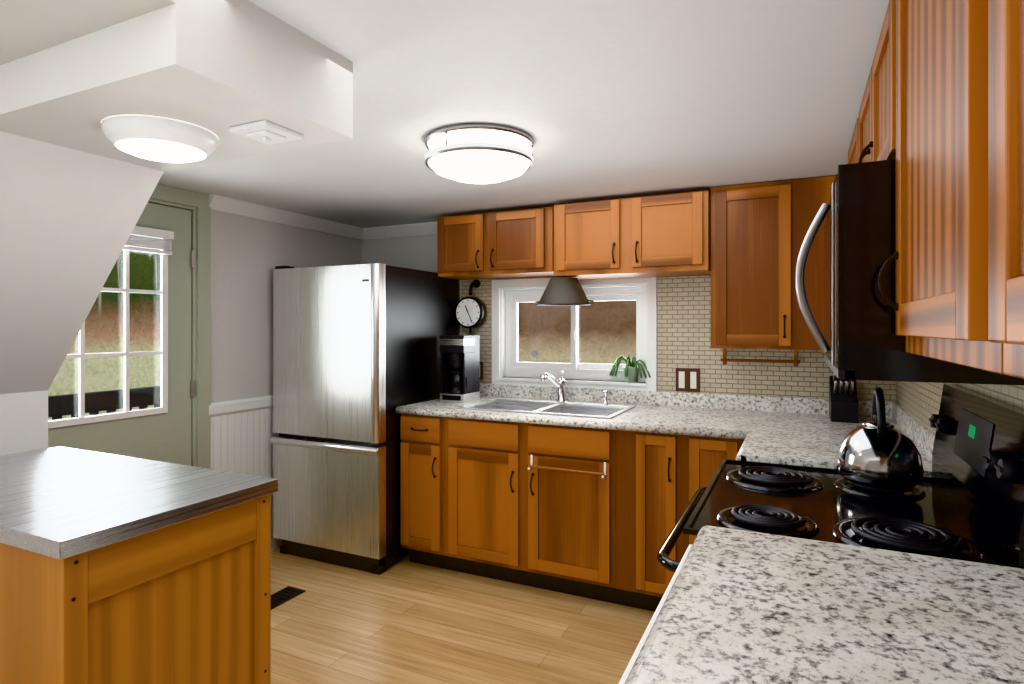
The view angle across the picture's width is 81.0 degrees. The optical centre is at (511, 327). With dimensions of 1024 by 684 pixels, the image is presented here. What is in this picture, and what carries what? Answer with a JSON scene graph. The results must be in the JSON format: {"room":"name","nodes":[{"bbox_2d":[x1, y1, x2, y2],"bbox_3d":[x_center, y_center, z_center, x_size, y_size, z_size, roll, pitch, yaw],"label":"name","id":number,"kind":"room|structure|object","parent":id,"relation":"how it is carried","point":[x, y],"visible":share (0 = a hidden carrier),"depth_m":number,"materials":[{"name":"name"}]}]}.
{"room":"kitchen","nodes":[
{"label":"kitchen","id":0,"kind":"room"},
{"bbox_2d":[0,0,352,455],"bbox_3d":[-1.895,0.325,0.743,1.840,2.110,2.900,0,0,26],"label":"wall","id":1,"kind":"structure","parent":0,"point":[77,187],"depth_m":1.54,"materials":[{"name":"paint"}]},
{"bbox_2d":[101,115,217,162],"bbox_3d":[-0.934,-0.486,1.602,0.270,0.066,0.270,0,0,26],"label":"dome ceiling light","id":2,"kind":"object","parent":1,"relation":"attached to","point":[160,139],"visible":1,"depth_m":1.52,"materials":[{"name":"white glass"}]},
{"bbox_2d":[229,120,303,144],"bbox_3d":[-0.647,-0.506,1.586,0.130,0.028,0.130,0,0,26],"label":"vent","id":3,"kind":"object","parent":1,"relation":"attached to","point":[267,132],"visible":1,"depth_m":1.56,"materials":[{"name":"white plastic"}]},
{"bbox_2d":[150,198,361,402],"bbox_3d":[-2.325,0.325,2.136,0.140,2.110,5.280,0,0,26],"label":"wall","id":4,"kind":"structure","parent":0,"point":[248,254],"depth_m":3.57,"materials":[{"name":"paint"}]},
{"bbox_2d":[48,202,195,465],"bbox_3d":[-1.911,0.369,2.861,0.089,1.998,0.864,0,0,26],"label":"door","id":5,"kind":"structure","parent":4,"relation":"in","point":[162,433],"depth_m":3.07,"materials":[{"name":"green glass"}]},
{"bbox_2d":[148,184,210,468],"bbox_3d":[-1.959,0.326,2.876,0.158,2.108,1.040,0,0,26],"label":"door frame","id":6,"kind":"structure","parent":4,"relation":"attached to","point":[196,204],"depth_m":3.25,"materials":[{"name":"wood"}]},
{"bbox_2d":[209,395,280,550],"bbox_3d":[-1.391,0.900,3.893,0.022,0.960,1.305,0,0,26],"label":"trim","id":7,"kind":"structure","parent":4,"relation":"attached to","point":[236,406],"depth_m":3.51,"materials":[{"name":"white wood"}]},
{"bbox_2d":[211,408,278,534],"bbox_3d":[-1.398,0.885,3.896,0.008,0.810,1.305,0,0,26],"label":"wall panel","id":8,"kind":"object","parent":4,"relation":"attached to","point":[241,443],"visible":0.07,"depth_m":3.53,"materials":[{"name":"white wood"}]},
{"bbox_2d":[209,194,363,239],"bbox_3d":[-1.376,-0.693,3.886,0.055,0.075,1.305,0,0,26],"label":"crown molding","id":9,"kind":"structure","parent":4,"relation":"attached to","point":[240,207],"depth_m":3.74,"materials":[{"name":"grey paint"}]},
{"bbox_2d":[271,548,654,683],"bbox_3d":[-0.707,1.410,1.427,3.630,0.060,5.400,0,0,26],"label":"floor","id":10,"kind":"structure","parent":0,"point":[403,620],"depth_m":2.74,"materials":[{"name":"brown wood"}]},
{"bbox_2d":[0,447,277,683],"bbox_3d":[-1.358,0.920,1.804,1.150,0.920,0.597,0,0,26],"label":"kitchen island","id":11,"kind":"object","parent":10,"relation":"on","point":[117,569],"visible":1,"depth_m":1.54,"materials":[{"name":"brown wood"}]},
{"bbox_2d":[271,586,304,609],"bbox_3d":[-1.190,1.376,3.045,0.120,0.008,0.260,0,0,26],"label":"floor vent","id":12,"kind":"object","parent":10,"relation":"in","point":[284,595],"visible":0.56,"depth_m":3.08,"materials":[{"name":"black plastic"}]},
{"bbox_2d":[270,263,458,574],"bbox_3d":[-0.914,0.503,3.857,0.806,1.753,0.876,0,0,26],"label":"fridge","id":13,"kind":"object","parent":10,"relation":"on","point":[356,356],"visible":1,"depth_m":3.47,"materials":[{"name":"silver metal"}]},
{"bbox_2d":[401,414,504,570],"bbox_3d":[-0.357,0.938,3.713,0.297,0.884,0.728,0,0,26],"label":"base cabinet","id":14,"kind":"object","parent":10,"relation":"on","point":[453,469],"depth_m":3.30,"materials":[{"name":"brown wood"}]},
{"bbox_2d":[395,383,916,438],"bbox_3d":[0.631,0.434,3.217,2.521,0.119,0.767,0,0,26],"label":"countertop","id":15,"kind":"structure","parent":14,"relation":"on","point":[675,413],"depth_m":3.25,"materials":[{"name":"stone"}]},
{"bbox_2d":[439,335,479,402],"bbox_3d":[-0.323,0.252,3.737,0.178,0.405,0.202,0,0,26],"label":"coffee maker","id":16,"kind":"object","parent":15,"relation":"on","point":[460,368],"visible":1,"depth_m":3.67,"materials":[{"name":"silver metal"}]},
{"bbox_2d":[457,398,635,417],"bbox_3d":[0.202,0.543,3.408,0.885,0.192,0.510,0,0,26],"label":"sink","id":17,"kind":"object","parent":15,"relation":"in","point":[585,409],"visible":0.38,"depth_m":3.52,"materials":[{"name":"silver metal"}]},
{"bbox_2d":[602,391,608,403],"bbox_3d":[0.540,0.406,3.482,0.040,0.078,0.066,0,0,26],"label":"soap dispenser","id":18,"kind":"object","parent":17,"relation":"on","point":[605,393],"visible":1,"depth_m":3.48,"materials":[{"name":"silver metal"}]},
{"bbox_2d":[540,371,566,401],"bbox_3d":[0.250,0.350,3.519,0.087,0.191,0.253,0,0,26],"label":"faucet","id":19,"kind":"object","parent":15,"relation":"on","point":[560,383],"visible":1,"depth_m":3.58,"materials":[{"name":"silver metal"}]},
{"bbox_2d":[829,373,857,422],"bbox_3d":[1.638,0.328,2.967,0.115,0.252,0.233,0,0,26],"label":"knife block","id":20,"kind":"object","parent":15,"relation":"on","point":[843,401],"visible":0.77,"depth_m":2.89,"materials":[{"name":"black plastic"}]},
{"bbox_2d":[624,525,1023,683],"bbox_3d":[0.251,0.434,0.261,0.646,0.119,2.188,0,0,26],"label":"countertop","id":21,"kind":"structure","parent":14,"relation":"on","point":[743,607],"depth_m":0.94,"materials":[{"name":"stone"}]},
{"bbox_2d":[609,430,684,611],"bbox_3d":[0.797,0.938,3.159,0.321,0.884,0.728,0,0,26],"label":"base cabinet","id":22,"kind":"object","parent":10,"relation":"on","point":[647,470],"depth_m":2.85,"materials":[{"name":"brown wood"}]},
{"bbox_2d":[618,544,691,683],"bbox_3d":[0.571,0.939,0.967,0.668,0.882,0.638,0,0,26],"label":"dishwasher","id":23,"kind":"object","parent":10,"relation":"on","point":[640,644],"visible":0.15,"depth_m":1.02,"materials":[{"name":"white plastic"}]},
{"bbox_2d":[685,435,743,551],"bbox_3d":[1.083,0.938,3.022,0.314,0.884,0.728,0,0,26],"label":"base cabinet","id":24,"kind":"object","parent":10,"relation":"on","point":[703,455],"depth_m":2.73,"materials":[{"name":"brown wood"}]},
{"bbox_2d":[727,411,935,476],"bbox_3d":[1.200,0.434,2.238,0.646,0.119,0.505,0,0,26],"label":"countertop","id":25,"kind":"structure","parent":24,"relation":"on","point":[779,437],"depth_m":2.46,"materials":[{"name":"stone"}]},
{"bbox_2d":[657,384,1023,572],"bbox_3d":[0.852,0.767,1.654,0.763,1.185,0.830,0,0,26],"label":"stove","id":26,"kind":"object","parent":10,"relation":"on","point":[965,502],"visible":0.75,"depth_m":1.49,"materials":[{"name":"black metal"}]},
{"bbox_2d":[836,387,923,487],"bbox_3d":[1.096,0.315,1.798,0.224,0.276,0.255,0,0,26],"label":"kettle","id":27,"kind":"object","parent":26,"relation":"on","point":[877,450],"visible":1,"depth_m":1.71,"materials":[{"name":"metal"}]},
{"bbox_2d":[362,234,624,381],"bbox_3d":[0.439,0.325,3.816,3.630,2.110,0.140,0,0,26],"label":"wall","id":28,"kind":"structure","parent":0,"point":[419,252],"depth_m":4.31,"materials":[{"name":"paint"}]},
{"bbox_2d":[364,222,437,239],"bbox_3d":[-0.730,-0.693,4.269,0.770,0.075,0.055,0,0,26],"label":"crown molding","id":29,"kind":"structure","parent":28,"relation":"attached to","point":[428,228],"depth_m":4.29,"materials":[{"name":"grey paint"}]},
{"bbox_2d":[455,280,486,334],"bbox_3d":[-0.269,-0.128,4.010,0.210,0.391,0.107,0,0,26],"label":"clock","id":30,"kind":"object","parent":28,"relation":"attached to","point":[470,313],"visible":0.94,"depth_m":3.97,"materials":[{"name":"black plastic"}]},
{"bbox_2d":[438,206,553,279],"bbox_3d":[-0.064,-0.515,3.776,0.787,0.380,0.362,0,0,26],"label":"upper cabinet","id":31,"kind":"object","parent":28,"relation":"attached to","point":[507,244],"visible":1,"depth_m":3.63,"materials":[{"name":"brown wood"}]},
{"bbox_2d":[492,277,656,390],"bbox_3d":[0.386,0.035,3.819,1.090,0.700,0.160,0,0,26],"label":"window","id":32,"kind":"structure","parent":28,"relation":"in","point":[508,367],"depth_m":3.82,"materials":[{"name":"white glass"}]},
{"bbox_2d":[609,355,650,381],"bbox_3d":[0.710,0.248,3.606,0.258,0.161,0.140,0,0,26],"label":"potted plant","id":33,"kind":"object","parent":32,"relation":"on","point":[631,373],"visible":1,"depth_m":3.59,"materials":[{"name":"plant"}]},
{"bbox_2d":[554,190,710,279],"bbox_3d":[0.686,-0.500,3.393,0.851,0.410,0.402,0,0,26],"label":"upper cabinet","id":34,"kind":"object","parent":28,"relation":"attached to","point":[665,235],"visible":1,"depth_m":3.25,"materials":[{"name":"brown wood"}]},
{"bbox_2d":[535,277,593,305],"bbox_3d":[0.302,-0.212,3.482,0.364,0.164,0.312,0,0,26],"label":"pendant lamp","id":35,"kind":"object","parent":34,"relation":"hanging from","point":[563,291],"visible":1,"depth_m":3.39,"materials":[{"name":"grey plastic"}]},
{"bbox_2d":[461,275,895,401],"bbox_3d":[0.795,0.040,3.564,2.529,0.820,0.006,0,0,26],"label":"tile backsplash","id":36,"kind":"structure","parent":28,"relation":"attached to","point":[683,321],"depth_m":3.41,"materials":[{"name":"beige tile"}]},
{"bbox_2d":[480,362,482,379],"bbox_3d":[-0.227,0.290,4.045,0.070,0.120,0.011,0,0,26],"label":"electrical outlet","id":37,"kind":"object","parent":36,"relation":"attached to","point":[481,370],"visible":0.48,"depth_m":4.03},
{"bbox_2d":[676,368,699,391],"bbox_3d":[1.010,0.301,3.451,0.135,0.133,0.011,0,0,26],"label":"double light switch","id":38,"kind":"object","parent":36,"relation":"attached to","point":[688,379],"visible":1,"depth_m":3.45,"materials":[{"name":"brown wood"}]},
{"bbox_2d":[711,175,835,365],"bbox_3d":[1.342,-0.263,3.100,0.573,0.926,0.362,0,0,26],"label":"upper cabinet","id":39,"kind":"object","parent":28,"relation":"attached to","point":[759,231],"visible":0.94,"depth_m":2.99,"materials":[{"name":"brown wood"}]},
{"bbox_2d":[158,0,888,227],"bbox_3d":[-0.707,-0.790,1.427,3.630,0.120,5.400,0,0,26],"label":"ceiling","id":40,"kind":"structure","parent":0,"point":[596,100],"depth_m":1.91,"materials":[{"name":"paint"}]},
{"bbox_2d":[425,123,532,183],"bbox_3d":[-0.127,-0.653,2.346,0.420,0.150,0.420,0,0,26],"label":"drum ceiling light","id":41,"kind":"object","parent":40,"relation":"attached to","point":[480,153],"visible":1,"depth_m":2.20,"materials":[{"name":"white glass"}]},
{"bbox_2d":[857,0,895,162],"bbox_3d":[1.064,-0.540,1.553,0.299,0.371,0.828,0,0,26],"label":"upper cabinet","id":42,"kind":"object","parent":40,"relation":"hanging from","point":[877,127],"visible":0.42,"depth_m":1.45,"materials":[{"name":"brown wood"}]},
{"bbox_2d":[795,159,1023,384],"bbox_3d":[0.996,-0.117,1.585,0.448,0.455,0.826,0,0,26],"label":"microwave","id":43,"kind":"object","parent":42,"relation":"attached to","point":[860,339],"visible":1,"depth_m":1.25,"materials":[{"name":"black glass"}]},
{"bbox_3d":[0.858,0.325,0.609,0.140,2.110,5.280,0,0,26],"label":"wall","id":44,"kind":"structure","parent":0,"visible":0},
{"bbox_2d":[848,118,857,163],"bbox_3d":[1.454,-0.319,2.366,0.299,0.814,0.966,0,0,26],"label":"upper cabinet","id":45,"kind":"object","parent":44,"relation":"attached to","point":[853,153],"visible":0.1,"depth_m":2.16,"materials":[{"name":"brown wood"}]},
{"bbox_2d":[878,0,1004,374],"bbox_3d":[0.744,-0.338,0.887,0.299,0.776,0.643,0,0,26],"label":"upper cabinet","id":46,"kind":"object","parent":44,"relation":"attached to","point":[940,257],"visible":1,"depth_m":0.83,"materials":[{"name":"brown wood"}]},
{"bbox_2d":[896,381,1023,432],"bbox_3d":[1.163,0.040,1.413,0.006,0.820,3.554,0,0,26],"label":"tile backsplash","id":47,"kind":"structure","parent":44,"relation":"attached to","point":[920,401],"depth_m":2.20,"materials":[{"name":"beige tile"}]},
{"bbox_2d":[988,0,1023,378],"bbox_3d":[0.382,-0.338,0.092,0.265,0.776,1.096,0,0,26],"label":"upper cabinet","id":48,"kind":"object","parent":44,"relation":"attached to","point":[1006,173],"visible":1,"depth_m":0.56,"materials":[{"name":"brown wood"}]},
{"label":"outside","id":49,"kind":"structure","parent":0,"visible":0},
{"bbox_2d":[48,236,159,420],"bbox_3d":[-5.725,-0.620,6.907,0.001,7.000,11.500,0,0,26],"label":"window view","id":50,"kind":"structure","parent":49,"point":[66,387],"depth_m":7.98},
{"bbox_2d":[519,300,635,363],"bbox_3d":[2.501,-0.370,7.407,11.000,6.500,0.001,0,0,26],"label":"window view","id":51,"kind":"object","parent":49,"point":[606,338],"depth_m":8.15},
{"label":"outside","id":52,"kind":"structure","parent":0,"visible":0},
{"bbox_2d":[48,386,159,420],"bbox_3d":[-2.795,1.065,2.970,1.390,1.230,3.935,0,0,26],"label":"rail","id":53,"kind":"object","parent":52,"point":[134,395],"depth_m":4.18,"materials":[{"name":"black"}]}
]}

